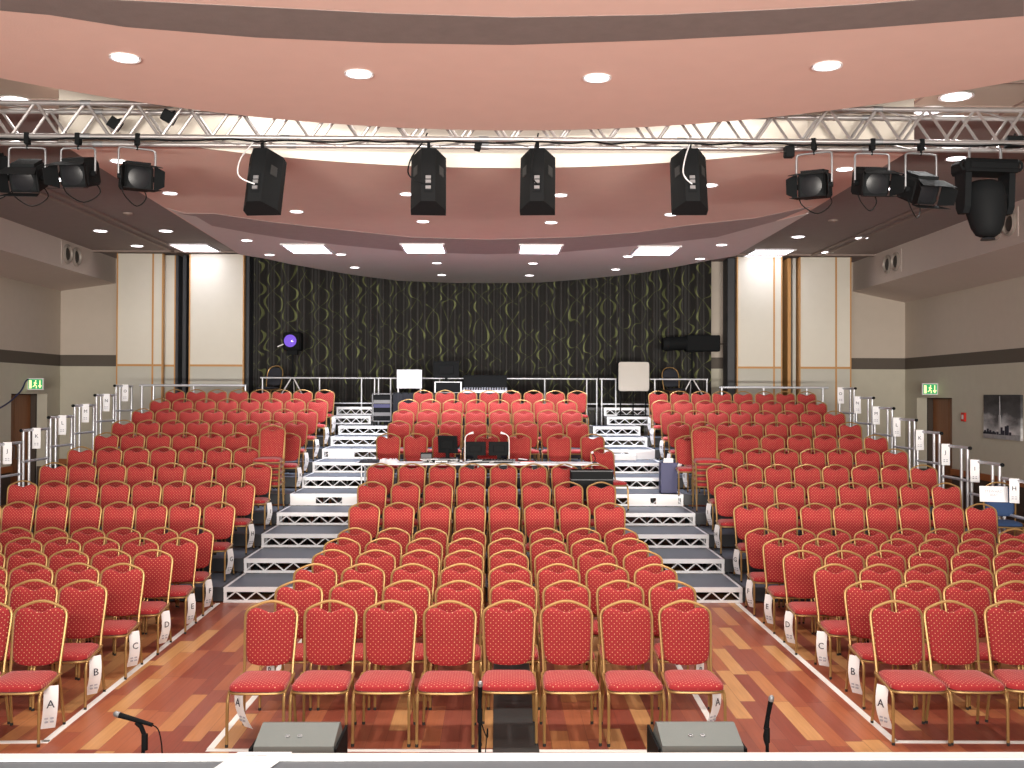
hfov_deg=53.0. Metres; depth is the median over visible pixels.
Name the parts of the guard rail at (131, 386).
post, post, rail, post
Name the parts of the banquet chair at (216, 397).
backrest, frame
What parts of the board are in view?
panel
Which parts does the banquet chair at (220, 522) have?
backrest, frame, seat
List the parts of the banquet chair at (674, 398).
frame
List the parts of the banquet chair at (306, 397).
backrest, frame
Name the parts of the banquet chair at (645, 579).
frame, backrest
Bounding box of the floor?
[0,497,1023,753]
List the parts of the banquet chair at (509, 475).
backrest, frame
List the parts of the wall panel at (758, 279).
panel, panel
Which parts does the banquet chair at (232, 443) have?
backrest, frame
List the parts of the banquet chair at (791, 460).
backrest, frame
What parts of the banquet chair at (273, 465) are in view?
seat, backrest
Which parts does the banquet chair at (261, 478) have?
backrest, frame, seat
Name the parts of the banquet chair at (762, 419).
backrest, frame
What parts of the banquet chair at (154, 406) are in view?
frame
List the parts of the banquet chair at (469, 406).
backrest, frame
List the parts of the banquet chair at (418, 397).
backrest, frame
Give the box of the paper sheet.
[215,752,291,767]
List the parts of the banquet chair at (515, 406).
backrest, frame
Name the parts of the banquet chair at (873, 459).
backrest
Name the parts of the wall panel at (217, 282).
panel, panel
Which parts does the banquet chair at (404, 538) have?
frame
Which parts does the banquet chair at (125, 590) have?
seat frame, seat, backrest, frame, leg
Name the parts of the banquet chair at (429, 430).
backrest, frame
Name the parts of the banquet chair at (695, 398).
frame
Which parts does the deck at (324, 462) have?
leg, leg, edge frame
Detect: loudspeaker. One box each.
[243,140,286,215]
[411,143,445,215]
[520,143,554,214]
[670,144,707,214]
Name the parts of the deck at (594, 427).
edge frame, leg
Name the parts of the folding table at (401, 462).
leg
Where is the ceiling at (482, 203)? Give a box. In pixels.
[65,146,906,245]
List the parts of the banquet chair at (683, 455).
frame, backrest, seat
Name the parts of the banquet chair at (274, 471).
seat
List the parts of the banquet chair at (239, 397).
frame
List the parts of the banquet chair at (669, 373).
backrest, frame, seat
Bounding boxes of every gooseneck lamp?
[463,432,473,462]
[500,432,509,457]
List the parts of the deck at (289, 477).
edge frame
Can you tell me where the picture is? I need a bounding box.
[983,395,1022,440]
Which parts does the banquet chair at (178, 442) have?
frame, backrest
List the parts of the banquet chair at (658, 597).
seat, frame, backrest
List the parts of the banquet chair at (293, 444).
seat, backrest, frame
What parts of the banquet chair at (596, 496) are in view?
frame, backrest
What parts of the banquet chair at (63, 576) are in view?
backrest, frame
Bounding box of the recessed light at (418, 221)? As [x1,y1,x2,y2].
[416,220,429,222]
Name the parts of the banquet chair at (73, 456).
backrest, frame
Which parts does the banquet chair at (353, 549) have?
frame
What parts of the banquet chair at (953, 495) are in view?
frame, backrest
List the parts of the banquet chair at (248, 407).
backrest, frame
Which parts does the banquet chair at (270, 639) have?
leg, seat frame, seat, backrest, frame, leg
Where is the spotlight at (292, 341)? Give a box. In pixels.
[277,332,302,397]
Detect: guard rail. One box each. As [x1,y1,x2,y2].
[0,441,21,505]
[19,427,48,486]
[47,415,73,467]
[71,404,95,451]
[93,394,114,435]
[113,384,132,423]
[139,384,246,422]
[260,377,375,431]
[376,377,462,431]
[507,378,597,424]
[599,378,707,432]
[719,386,828,424]
[839,387,856,426]
[855,397,874,438]
[873,407,895,453]
[893,418,917,476]
[915,430,943,486]
[941,444,971,508]
[969,459,1004,533]
[1001,477,1023,532]
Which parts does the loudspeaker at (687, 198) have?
connector panel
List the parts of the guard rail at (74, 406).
post, post, rail, rail, post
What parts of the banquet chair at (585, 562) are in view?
backrest, frame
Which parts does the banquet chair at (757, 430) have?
frame, backrest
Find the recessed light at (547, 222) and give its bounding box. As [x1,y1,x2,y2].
[544,221,557,223]
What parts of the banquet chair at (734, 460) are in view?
frame, backrest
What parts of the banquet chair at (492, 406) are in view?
backrest, frame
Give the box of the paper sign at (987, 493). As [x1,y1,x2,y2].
[979,486,1007,501]
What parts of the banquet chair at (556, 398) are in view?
backrest, frame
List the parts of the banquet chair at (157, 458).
backrest, frame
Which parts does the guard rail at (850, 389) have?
post, post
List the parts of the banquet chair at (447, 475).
frame, backrest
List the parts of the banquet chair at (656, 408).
backrest, frame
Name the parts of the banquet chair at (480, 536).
frame, backrest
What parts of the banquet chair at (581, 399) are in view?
backrest, frame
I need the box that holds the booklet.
[518,461,535,462]
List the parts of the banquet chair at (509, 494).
backrest, frame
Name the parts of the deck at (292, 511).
leg, edge frame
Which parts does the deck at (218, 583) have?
edge frame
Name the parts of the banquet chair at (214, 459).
backrest, frame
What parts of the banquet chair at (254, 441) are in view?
backrest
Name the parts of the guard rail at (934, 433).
post, rail, rail, post, post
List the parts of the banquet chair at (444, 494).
frame, backrest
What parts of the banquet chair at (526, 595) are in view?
backrest, frame, seat, leg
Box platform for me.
[247,406,717,488]
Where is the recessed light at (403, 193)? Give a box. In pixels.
[399,192,410,195]
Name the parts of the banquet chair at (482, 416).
backrest, frame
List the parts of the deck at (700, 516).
edge frame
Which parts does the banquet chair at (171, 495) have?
backrest, frame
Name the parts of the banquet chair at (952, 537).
frame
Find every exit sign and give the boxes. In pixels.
[27,378,43,389]
[922,383,937,394]
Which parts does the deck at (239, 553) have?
edge frame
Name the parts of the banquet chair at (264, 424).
backrest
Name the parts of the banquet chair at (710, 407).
frame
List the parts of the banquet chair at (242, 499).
backrest, frame, seat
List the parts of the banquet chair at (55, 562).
backrest, frame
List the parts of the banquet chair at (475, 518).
backrest, frame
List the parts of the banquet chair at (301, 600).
seat frame, seat, backrest, frame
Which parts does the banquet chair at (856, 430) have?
backrest, frame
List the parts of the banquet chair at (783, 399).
frame, backrest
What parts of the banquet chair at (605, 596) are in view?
leg, backrest, frame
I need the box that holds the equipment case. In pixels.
[569,469,613,500]
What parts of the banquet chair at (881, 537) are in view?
frame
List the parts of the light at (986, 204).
handle, yoke arm, yoke arm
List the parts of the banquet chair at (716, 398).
frame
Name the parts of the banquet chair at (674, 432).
backrest, frame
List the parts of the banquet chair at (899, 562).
frame, backrest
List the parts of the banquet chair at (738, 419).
frame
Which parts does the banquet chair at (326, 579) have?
backrest, frame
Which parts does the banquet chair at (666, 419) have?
backrest, frame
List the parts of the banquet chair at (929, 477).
frame, backrest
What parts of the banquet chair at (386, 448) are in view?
seat, backrest, frame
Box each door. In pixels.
[10,394,36,486]
[927,398,951,488]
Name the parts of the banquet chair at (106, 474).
backrest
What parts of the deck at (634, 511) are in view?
edge frame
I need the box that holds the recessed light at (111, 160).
[109,159,126,163]
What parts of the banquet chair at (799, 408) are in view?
backrest, frame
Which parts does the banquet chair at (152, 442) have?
backrest, frame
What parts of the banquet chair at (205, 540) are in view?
seat frame, backrest, frame, seat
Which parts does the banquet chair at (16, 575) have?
backrest, frame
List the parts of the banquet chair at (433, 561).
backrest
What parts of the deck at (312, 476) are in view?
leg, edge frame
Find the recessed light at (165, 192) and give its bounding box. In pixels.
[162,191,177,194]
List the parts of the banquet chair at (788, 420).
frame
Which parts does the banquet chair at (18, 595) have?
seat, backrest, frame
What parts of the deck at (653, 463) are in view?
edge frame, leg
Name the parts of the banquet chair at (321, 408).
backrest, frame, seat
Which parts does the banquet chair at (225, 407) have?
frame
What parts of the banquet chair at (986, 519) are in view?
backrest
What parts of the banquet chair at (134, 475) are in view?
backrest, frame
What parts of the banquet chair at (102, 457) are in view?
backrest, frame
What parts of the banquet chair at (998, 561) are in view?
backrest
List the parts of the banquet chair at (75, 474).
backrest, frame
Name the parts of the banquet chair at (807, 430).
backrest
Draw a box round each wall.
[0,277,60,504]
[59,258,904,488]
[905,276,1023,522]
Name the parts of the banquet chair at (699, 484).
leg, seat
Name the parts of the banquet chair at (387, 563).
backrest, frame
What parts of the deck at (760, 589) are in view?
edge frame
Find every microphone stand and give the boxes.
[113,711,162,752]
[477,681,487,752]
[763,695,773,751]
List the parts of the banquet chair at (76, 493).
backrest, frame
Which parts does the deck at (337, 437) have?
leg, edge frame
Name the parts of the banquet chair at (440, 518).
backrest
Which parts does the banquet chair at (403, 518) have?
backrest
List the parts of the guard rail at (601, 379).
post, post, rail, rail, post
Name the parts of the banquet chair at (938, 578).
backrest, frame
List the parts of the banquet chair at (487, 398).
backrest, frame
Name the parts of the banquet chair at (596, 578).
seat, backrest, frame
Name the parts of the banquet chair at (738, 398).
backrest, frame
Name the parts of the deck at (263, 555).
edge frame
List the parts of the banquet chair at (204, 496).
backrest, frame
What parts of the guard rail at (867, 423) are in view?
rail, post, post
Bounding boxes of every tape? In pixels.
[0,740,50,743]
[41,603,219,741]
[205,749,646,752]
[207,639,301,748]
[675,664,708,719]
[735,603,898,741]
[890,740,1023,743]
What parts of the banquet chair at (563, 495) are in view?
backrest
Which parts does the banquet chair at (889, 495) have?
backrest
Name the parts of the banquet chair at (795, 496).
backrest, frame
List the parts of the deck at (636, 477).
edge frame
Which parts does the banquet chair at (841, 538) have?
frame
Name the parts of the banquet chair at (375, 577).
backrest, frame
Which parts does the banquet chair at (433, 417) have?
backrest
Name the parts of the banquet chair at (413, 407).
frame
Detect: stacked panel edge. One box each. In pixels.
[783,258,790,447]
[791,258,795,404]
[796,258,797,403]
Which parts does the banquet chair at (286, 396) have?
backrest, frame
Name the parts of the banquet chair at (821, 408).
frame, backrest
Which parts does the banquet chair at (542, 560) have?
backrest, frame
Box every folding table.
[353,461,468,484]
[476,462,598,467]
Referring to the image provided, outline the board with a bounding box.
[617,361,649,415]
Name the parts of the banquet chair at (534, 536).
backrest, frame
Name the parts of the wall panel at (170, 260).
panel, panel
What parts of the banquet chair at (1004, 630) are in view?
leg, frame, backrest, seat frame, seat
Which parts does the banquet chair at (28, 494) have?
backrest, frame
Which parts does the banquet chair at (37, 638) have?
leg, seat, seat frame, frame, backrest, leg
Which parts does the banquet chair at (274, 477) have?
seat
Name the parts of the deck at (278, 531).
edge frame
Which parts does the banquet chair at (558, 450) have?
seat, backrest, frame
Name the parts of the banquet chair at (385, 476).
frame, backrest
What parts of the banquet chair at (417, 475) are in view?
backrest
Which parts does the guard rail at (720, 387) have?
rail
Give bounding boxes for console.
[463,375,506,392]
[469,459,514,463]
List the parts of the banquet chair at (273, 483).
seat, leg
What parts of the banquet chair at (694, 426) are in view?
backrest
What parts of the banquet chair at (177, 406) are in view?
backrest, frame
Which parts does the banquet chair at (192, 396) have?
frame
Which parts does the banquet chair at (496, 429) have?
backrest, frame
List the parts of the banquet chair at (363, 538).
frame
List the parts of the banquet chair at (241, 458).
frame, backrest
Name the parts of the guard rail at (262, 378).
rail, rail, post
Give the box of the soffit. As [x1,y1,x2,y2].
[0,217,115,290]
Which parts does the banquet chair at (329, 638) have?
leg, seat frame, seat, backrest, frame, leg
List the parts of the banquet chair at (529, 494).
backrest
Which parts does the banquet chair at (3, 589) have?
backrest, frame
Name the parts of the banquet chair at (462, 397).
backrest, frame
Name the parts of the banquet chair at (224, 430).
backrest, frame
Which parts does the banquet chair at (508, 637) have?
leg, seat, backrest, frame, seat frame, leg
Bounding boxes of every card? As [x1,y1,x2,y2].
[3,442,11,463]
[32,428,40,448]
[40,685,58,728]
[58,415,65,434]
[82,404,88,421]
[87,655,101,694]
[103,394,109,410]
[121,385,127,400]
[127,631,139,666]
[159,610,170,643]
[187,594,195,623]
[204,579,212,606]
[226,548,233,573]
[235,695,252,728]
[247,524,254,547]
[265,502,271,524]
[267,666,282,694]
[297,467,301,486]
[304,453,308,470]
[314,439,318,456]
[324,428,328,443]
[331,417,335,431]
[648,418,650,431]
[650,428,653,444]
[659,440,663,457]
[683,473,686,486]
[696,663,703,669]
[706,503,711,524]
[707,694,720,720]
[714,525,719,547]
[733,549,739,573]
[746,579,752,606]
[764,594,772,623]
[784,611,794,643]
[816,631,828,666]
[838,387,843,403]
[848,655,861,694]
[854,396,860,413]
[873,406,879,423]
[875,684,891,728]
[893,417,900,436]
[916,430,923,449]
[941,444,949,464]
[970,460,979,481]
[1009,478,1018,502]
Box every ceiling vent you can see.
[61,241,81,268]
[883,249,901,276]
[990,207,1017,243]
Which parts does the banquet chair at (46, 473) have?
backrest, frame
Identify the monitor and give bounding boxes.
[397,370,421,392]
[433,361,458,380]
[438,435,457,457]
[465,442,485,458]
[489,442,508,458]
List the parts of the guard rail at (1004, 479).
post, rail, rail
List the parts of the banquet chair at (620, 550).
frame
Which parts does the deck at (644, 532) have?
edge frame, leg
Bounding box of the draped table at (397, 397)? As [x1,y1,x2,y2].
[393,393,511,424]
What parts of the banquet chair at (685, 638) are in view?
leg, frame, backrest, seat, seat frame, leg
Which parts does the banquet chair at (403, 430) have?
backrest, frame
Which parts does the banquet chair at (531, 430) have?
frame, backrest, seat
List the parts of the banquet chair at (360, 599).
backrest, frame, seat frame, seat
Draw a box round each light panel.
[166,244,220,251]
[280,244,334,253]
[399,243,446,253]
[518,244,563,253]
[630,246,681,255]
[743,249,796,256]
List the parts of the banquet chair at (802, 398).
backrest, frame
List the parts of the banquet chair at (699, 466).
backrest, seat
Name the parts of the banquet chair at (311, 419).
backrest, frame, seat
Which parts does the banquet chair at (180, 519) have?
backrest, frame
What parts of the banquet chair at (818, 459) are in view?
backrest, frame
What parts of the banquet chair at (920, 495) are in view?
frame, backrest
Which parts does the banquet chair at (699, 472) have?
seat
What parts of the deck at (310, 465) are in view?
edge frame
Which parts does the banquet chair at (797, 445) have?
backrest, frame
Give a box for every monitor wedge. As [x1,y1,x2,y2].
[248,722,347,752]
[647,721,746,752]
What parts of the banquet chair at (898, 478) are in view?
frame, backrest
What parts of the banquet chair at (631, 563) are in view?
frame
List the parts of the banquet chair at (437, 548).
backrest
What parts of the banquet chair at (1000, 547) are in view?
backrest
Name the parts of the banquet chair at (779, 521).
backrest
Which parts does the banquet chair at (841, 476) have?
backrest, frame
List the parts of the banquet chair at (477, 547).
backrest, frame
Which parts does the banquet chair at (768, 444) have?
frame, backrest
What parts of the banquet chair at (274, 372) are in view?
seat, backrest, frame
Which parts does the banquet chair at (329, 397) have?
backrest, frame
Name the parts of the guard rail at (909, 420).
rail, rail, post, post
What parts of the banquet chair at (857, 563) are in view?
backrest, frame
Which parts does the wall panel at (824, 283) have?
panel, panel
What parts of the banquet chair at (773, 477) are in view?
frame, backrest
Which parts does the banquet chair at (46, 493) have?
backrest, frame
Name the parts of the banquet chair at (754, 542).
backrest, frame, seat, seat frame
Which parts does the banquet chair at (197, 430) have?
backrest, frame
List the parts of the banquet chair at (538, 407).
backrest, frame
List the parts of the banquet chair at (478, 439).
seat, backrest, frame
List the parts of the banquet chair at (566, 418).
backrest, frame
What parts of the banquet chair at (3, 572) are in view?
backrest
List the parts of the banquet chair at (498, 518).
frame, backrest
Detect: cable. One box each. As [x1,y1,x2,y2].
[0,137,1023,146]
[0,379,28,408]
[237,142,254,183]
[407,133,427,183]
[530,133,538,183]
[682,133,693,183]
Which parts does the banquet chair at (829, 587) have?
leg, frame, backrest, seat, seat frame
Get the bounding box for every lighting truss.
[0,100,94,146]
[79,100,287,147]
[280,121,478,148]
[479,126,676,150]
[671,106,875,151]
[861,106,1023,152]
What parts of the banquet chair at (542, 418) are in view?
backrest, frame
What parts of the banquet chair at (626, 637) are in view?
leg, frame, backrest, seat, seat frame, leg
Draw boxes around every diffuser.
[1,97,25,99]
[112,54,137,62]
[163,192,176,194]
[283,245,330,252]
[347,70,370,77]
[402,245,444,252]
[585,74,608,81]
[814,62,839,69]
[837,168,851,170]
[915,112,938,114]
[941,93,970,100]
[947,157,964,160]
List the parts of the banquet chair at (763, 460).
backrest, frame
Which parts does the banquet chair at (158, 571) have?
seat frame, seat, backrest, frame, leg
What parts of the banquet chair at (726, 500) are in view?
seat, frame, backrest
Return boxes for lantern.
[0,132,48,206]
[0,153,10,198]
[42,133,100,202]
[117,133,164,206]
[786,138,832,213]
[851,138,904,210]
[897,139,957,217]
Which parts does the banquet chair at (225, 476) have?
backrest, frame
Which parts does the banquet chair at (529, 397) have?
frame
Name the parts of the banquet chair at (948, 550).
frame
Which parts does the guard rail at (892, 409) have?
post, rail, rail, post, post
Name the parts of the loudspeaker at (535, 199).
connector panel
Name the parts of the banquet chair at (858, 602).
leg, seat, seat frame, backrest, frame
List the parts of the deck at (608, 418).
edge frame, leg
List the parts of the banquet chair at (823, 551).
backrest, frame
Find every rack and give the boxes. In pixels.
[372,393,392,424]
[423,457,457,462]
[434,381,461,392]
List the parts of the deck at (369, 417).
leg, edge frame, leg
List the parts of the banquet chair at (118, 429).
frame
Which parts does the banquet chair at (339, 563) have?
backrest, frame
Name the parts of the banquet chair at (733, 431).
frame, backrest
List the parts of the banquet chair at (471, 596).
frame, backrest, seat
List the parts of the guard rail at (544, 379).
post, rail, post, post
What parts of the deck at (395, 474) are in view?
edge frame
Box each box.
[106,116,123,131]
[160,108,177,125]
[420,452,432,458]
[474,143,481,151]
[614,454,635,459]
[659,458,681,493]
[783,145,794,158]
[1004,133,1023,148]
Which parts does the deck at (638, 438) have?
edge frame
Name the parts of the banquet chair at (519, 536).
backrest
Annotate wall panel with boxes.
[116,253,164,424]
[164,255,175,400]
[188,254,245,434]
[736,257,781,424]
[798,257,850,447]
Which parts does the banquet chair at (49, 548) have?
backrest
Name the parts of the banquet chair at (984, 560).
backrest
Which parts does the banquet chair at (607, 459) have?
backrest, frame, seat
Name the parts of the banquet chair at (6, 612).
backrest, frame, leg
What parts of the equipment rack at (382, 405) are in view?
rack panel, rack panel, rack panel, rack panel, rack panel, rack panel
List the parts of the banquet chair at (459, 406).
backrest, frame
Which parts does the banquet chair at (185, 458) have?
frame, backrest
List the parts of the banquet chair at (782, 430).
backrest, frame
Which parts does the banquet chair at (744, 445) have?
backrest, frame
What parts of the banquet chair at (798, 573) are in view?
leg, frame, backrest, seat, seat frame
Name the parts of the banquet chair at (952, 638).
leg, backrest, frame, seat, seat frame, leg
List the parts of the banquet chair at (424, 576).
backrest, frame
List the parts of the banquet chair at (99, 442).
backrest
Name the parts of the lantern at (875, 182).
barn door, pivot knob, barn door, barn door, barn door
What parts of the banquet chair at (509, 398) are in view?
frame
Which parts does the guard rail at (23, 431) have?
post, post, rail, rail, post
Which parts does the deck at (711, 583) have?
edge frame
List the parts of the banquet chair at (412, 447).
seat, backrest, frame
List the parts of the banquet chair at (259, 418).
backrest, frame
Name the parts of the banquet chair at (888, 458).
backrest, frame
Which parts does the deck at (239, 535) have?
edge frame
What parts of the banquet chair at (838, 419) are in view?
frame, backrest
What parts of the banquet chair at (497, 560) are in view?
backrest, frame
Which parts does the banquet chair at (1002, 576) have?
frame, backrest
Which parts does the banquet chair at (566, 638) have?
leg, frame, backrest, seat, seat frame, leg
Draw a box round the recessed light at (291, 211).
[289,210,303,212]
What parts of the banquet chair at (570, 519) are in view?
backrest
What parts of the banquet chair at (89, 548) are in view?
backrest, frame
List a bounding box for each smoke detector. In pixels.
[123,212,133,215]
[828,219,837,222]
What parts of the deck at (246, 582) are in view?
edge frame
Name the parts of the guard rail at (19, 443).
post, rail, rail, post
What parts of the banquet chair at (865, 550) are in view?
frame, backrest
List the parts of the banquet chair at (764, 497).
frame, backrest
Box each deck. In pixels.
[31,525,275,569]
[34,505,289,547]
[37,488,298,547]
[67,473,309,542]
[94,458,319,522]
[118,446,328,522]
[134,434,335,520]
[145,573,242,600]
[196,547,260,572]
[223,573,293,602]
[244,547,322,572]
[261,525,347,569]
[277,505,350,547]
[290,488,356,547]
[302,473,363,542]
[313,459,379,522]
[322,446,375,522]
[331,435,396,520]
[332,415,371,505]
[336,407,373,456]
[338,424,401,505]
[372,525,603,545]
[380,506,593,523]
[386,473,550,505]
[387,489,553,504]
[392,459,586,505]
[394,447,580,472]
[402,435,579,458]
[410,425,591,435]
[433,574,534,600]
[442,548,532,571]
[589,425,639,486]
[589,436,646,521]
[603,408,648,444]
[604,416,653,486]
[605,447,654,522]
[613,473,668,542]
[615,460,659,522]
[616,489,682,544]
[616,506,694,544]
[625,526,708,573]
[643,436,838,519]
[649,447,868,522]
[649,548,724,573]
[657,460,882,522]
[666,474,910,542]
[676,489,931,544]
[677,574,742,602]
[684,506,965,544]
[697,526,996,573]
[710,548,763,573]
[726,574,813,600]
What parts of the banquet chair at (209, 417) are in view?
backrest, frame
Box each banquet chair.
[0,480,37,534]
[0,501,33,534]
[0,527,32,554]
[0,553,5,567]
[0,566,7,586]
[0,579,57,709]
[0,583,7,671]
[0,600,67,746]
[0,602,12,723]
[4,537,42,568]
[6,549,47,584]
[7,563,53,669]
[29,562,99,679]
[31,579,107,710]
[32,480,68,526]
[32,527,68,545]
[34,501,67,534]
[36,462,67,504]
[42,537,81,558]
[47,549,89,642]
[66,446,93,505]
[66,480,98,532]
[67,462,96,506]
[68,501,101,542]
[70,527,105,551]
[70,549,131,654]
[77,563,144,679]
[81,537,119,619]
[93,432,118,465]
[95,446,121,483]
[97,462,126,504]
[99,480,130,526]
[102,501,134,534]
[105,527,140,553]
[105,537,158,633]
[111,420,134,448]
[114,549,173,655]
[120,432,144,463]
[122,446,149,482]
[126,462,154,503]
[131,408,153,447]
[131,481,161,526]
[135,501,167,545]
[136,420,159,448]
[142,527,178,606]
[145,408,176,447]
[145,537,197,634]
[146,432,170,463]
[149,398,170,420]
[150,446,176,484]
[156,462,184,503]
[161,420,184,461]
[162,481,192,526]
[165,389,184,422]
[166,527,213,615]
[168,501,200,570]
[170,408,200,447]
[171,432,196,466]
[172,398,193,434]
[177,420,209,461]
[177,446,203,484]
[185,462,212,504]
[186,389,205,411]
[194,398,215,421]
[194,481,223,554]
[198,432,223,466]
[200,389,226,423]
[202,409,223,437]
[202,502,235,581]
[206,447,232,507]
[210,420,233,461]
[215,462,243,530]
[215,481,255,554]
[217,398,237,422]
[224,432,248,486]
[225,600,298,747]
[226,409,247,436]
[228,389,248,411]
[233,398,260,434]
[233,447,257,505]
[235,420,258,451]
[235,463,271,530]
[243,433,274,491]
[249,409,270,436]
[250,389,269,413]
[252,425,285,481]
[253,430,285,493]
[255,366,282,401]
[258,450,284,501]
[258,457,284,510]
[258,580,322,710]
[259,420,282,430]
[259,443,285,495]
[262,399,282,424]
[270,433,300,491]
[271,389,291,423]
[273,409,294,427]
[281,563,337,670]
[284,399,305,445]
[284,420,307,474]
[288,600,357,724]
[293,389,312,434]
[296,409,317,460]
[302,399,327,447]
[302,549,352,642]
[310,389,334,435]
[317,580,377,710]
[323,537,360,569]
[332,563,384,669]
[337,527,371,552]
[348,502,379,542]
[351,600,416,746]
[355,549,395,642]
[357,481,386,529]
[364,537,401,567]
[366,463,393,506]
[373,433,400,482]
[373,580,430,709]
[375,527,410,555]
[383,502,414,540]
[384,563,434,669]
[387,420,410,453]
[390,481,419,531]
[392,409,413,436]
[398,399,418,421]
[398,463,425,505]
[400,549,440,607]
[402,433,427,485]
[405,537,442,571]
[411,390,432,435]
[413,420,435,451]
[413,527,447,566]
[415,600,476,747]
[416,409,438,434]
[419,502,450,546]
[420,399,440,428]
[423,481,452,542]
[428,463,455,526]
[429,580,482,709]
[430,433,455,488]
[435,390,454,412]
[437,563,483,671]
[439,421,461,469]
[440,409,462,457]
[443,399,463,447]
[443,549,483,609]
[447,538,484,602]
[451,528,485,608]
[453,481,485,532]
[454,502,485,573]
[457,390,476,417]
[458,463,486,530]
[463,409,486,460]
[463,421,487,475]
[464,399,486,437]
[474,433,499,469]
[479,390,498,417]
[481,599,537,745]
[487,481,517,554]
[487,502,519,582]
[487,563,531,665]
[487,580,539,709]
[488,399,508,438]
[488,538,524,602]
[488,549,528,605]
[489,409,510,437]
[489,421,512,475]
[490,463,517,506]
[490,528,524,546]
[501,390,520,412]
[507,433,531,469]
[511,399,532,447]
[513,410,535,460]
[515,421,539,467]
[520,463,547,530]
[521,481,550,532]
[523,390,543,412]
[524,502,555,559]
[529,528,563,583]
[529,538,566,591]
[533,399,553,447]
[534,549,574,643]
[536,563,585,669]
[537,410,558,460]
[539,600,601,746]
[540,421,565,465]
[542,580,596,709]
[545,390,564,434]
[547,433,570,485]
[551,463,577,509]
[554,481,582,532]
[556,400,576,422]
[558,502,590,545]
[561,410,585,461]
[566,421,588,461]
[566,528,600,554]
[567,390,588,424]
[570,538,607,573]
[577,549,617,616]
[580,434,604,468]
[582,463,607,506]
[585,563,636,669]
[586,482,615,532]
[590,448,628,509]
[594,502,625,539]
[596,580,653,708]
[599,600,665,746]
[604,528,638,554]
[612,538,648,568]
[623,550,662,586]
[633,563,688,669]
[648,391,667,435]
[648,580,708,709]
[651,400,671,448]
[658,599,726,720]
[660,410,681,459]
[662,367,686,394]
[667,421,690,473]
[670,391,689,411]
[673,400,693,423]
[674,435,704,495]
[683,410,705,430]
[683,435,691,491]
[691,391,710,412]
[691,426,722,485]
[691,439,721,493]
[691,445,717,489]
[691,450,706,498]
[692,421,714,432]
[692,463,706,511]
[695,400,715,423]
[706,464,733,530]
[707,410,728,429]
[712,391,731,412]
[714,482,743,554]
[716,421,745,463]
[717,400,738,425]
[717,434,733,453]
[718,448,744,506]
[730,410,751,434]
[733,391,752,424]
[733,503,764,582]
[735,434,759,468]
[735,464,762,505]
[739,400,760,426]
[740,421,763,453]
[745,482,774,527]
[745,528,790,615]
[746,448,771,486]
[754,410,775,447]
[755,391,774,413]
[760,434,792,487]
[762,400,789,436]
[762,538,813,633]
[764,464,801,531]
[765,422,787,463]
[766,503,797,545]
[773,448,808,506]
[775,391,794,424]
[775,482,805,527]
[776,410,798,437]
[782,528,816,615]
[782,550,838,655]
[784,400,804,447]
[787,434,811,467]
[790,422,813,453]
[793,464,821,504]
[796,391,823,424]
[800,410,821,437]
[800,448,825,486]
[800,503,832,536]
[802,538,839,633]
[806,400,826,436]
[807,482,836,527]
[813,434,837,488]
[813,563,858,679]
[814,422,839,453]
[817,528,851,557]
[822,464,849,531]
[823,411,845,439]
[824,550,865,654]
[827,448,853,497]
[833,503,864,544]
[838,434,862,466]
[838,482,867,534]
[839,422,864,452]
[840,538,878,619]
[844,580,915,709]
[851,464,878,505]
[853,528,888,556]
[855,448,881,488]
[859,564,922,671]
[864,434,888,468]
[865,503,897,543]
[865,550,906,642]
[868,482,899,532]
[869,600,951,745]
[879,538,916,568]
[880,464,908,505]
[882,448,910,486]
[890,528,924,555]
[893,580,968,709]
[898,503,930,536]
[899,482,933,527]
[904,564,972,671]
[908,550,949,583]
[909,464,937,505]
[918,538,955,580]
[923,600,1009,745]
[925,528,959,555]
[931,482,966,532]
[932,503,964,539]
[943,580,1020,708]
[950,550,991,573]
[950,564,1020,669]
[957,538,995,587]
[961,528,995,554]
[965,503,998,545]
[983,482,1023,535]
[983,600,1023,722]
[992,550,1023,584]
[993,580,1023,708]
[995,563,1023,669]
[996,538,1023,558]
[998,528,1023,546]
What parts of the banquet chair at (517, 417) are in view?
backrest, frame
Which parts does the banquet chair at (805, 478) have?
backrest, frame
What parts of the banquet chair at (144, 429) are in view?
frame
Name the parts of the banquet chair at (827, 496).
frame, backrest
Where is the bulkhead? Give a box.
[853,199,1023,302]
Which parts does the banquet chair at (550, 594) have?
backrest, frame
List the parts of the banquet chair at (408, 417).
backrest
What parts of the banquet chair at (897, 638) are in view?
leg, backrest, frame, seat frame, seat, leg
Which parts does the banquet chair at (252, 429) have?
backrest, frame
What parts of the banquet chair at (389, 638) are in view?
leg, seat frame, seat, backrest, frame, leg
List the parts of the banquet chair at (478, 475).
frame, backrest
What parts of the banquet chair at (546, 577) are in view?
frame, backrest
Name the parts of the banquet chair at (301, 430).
backrest, frame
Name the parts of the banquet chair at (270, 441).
seat, backrest, frame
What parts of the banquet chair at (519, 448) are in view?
backrest, seat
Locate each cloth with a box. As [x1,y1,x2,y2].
[359,459,378,462]
[379,458,399,462]
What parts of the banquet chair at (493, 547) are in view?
backrest, frame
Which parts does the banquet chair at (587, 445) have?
backrest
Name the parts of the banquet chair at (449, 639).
leg, seat frame, seat, backrest, frame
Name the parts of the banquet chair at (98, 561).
backrest, frame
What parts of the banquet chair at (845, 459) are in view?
backrest, frame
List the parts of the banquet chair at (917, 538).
frame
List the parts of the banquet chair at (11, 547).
frame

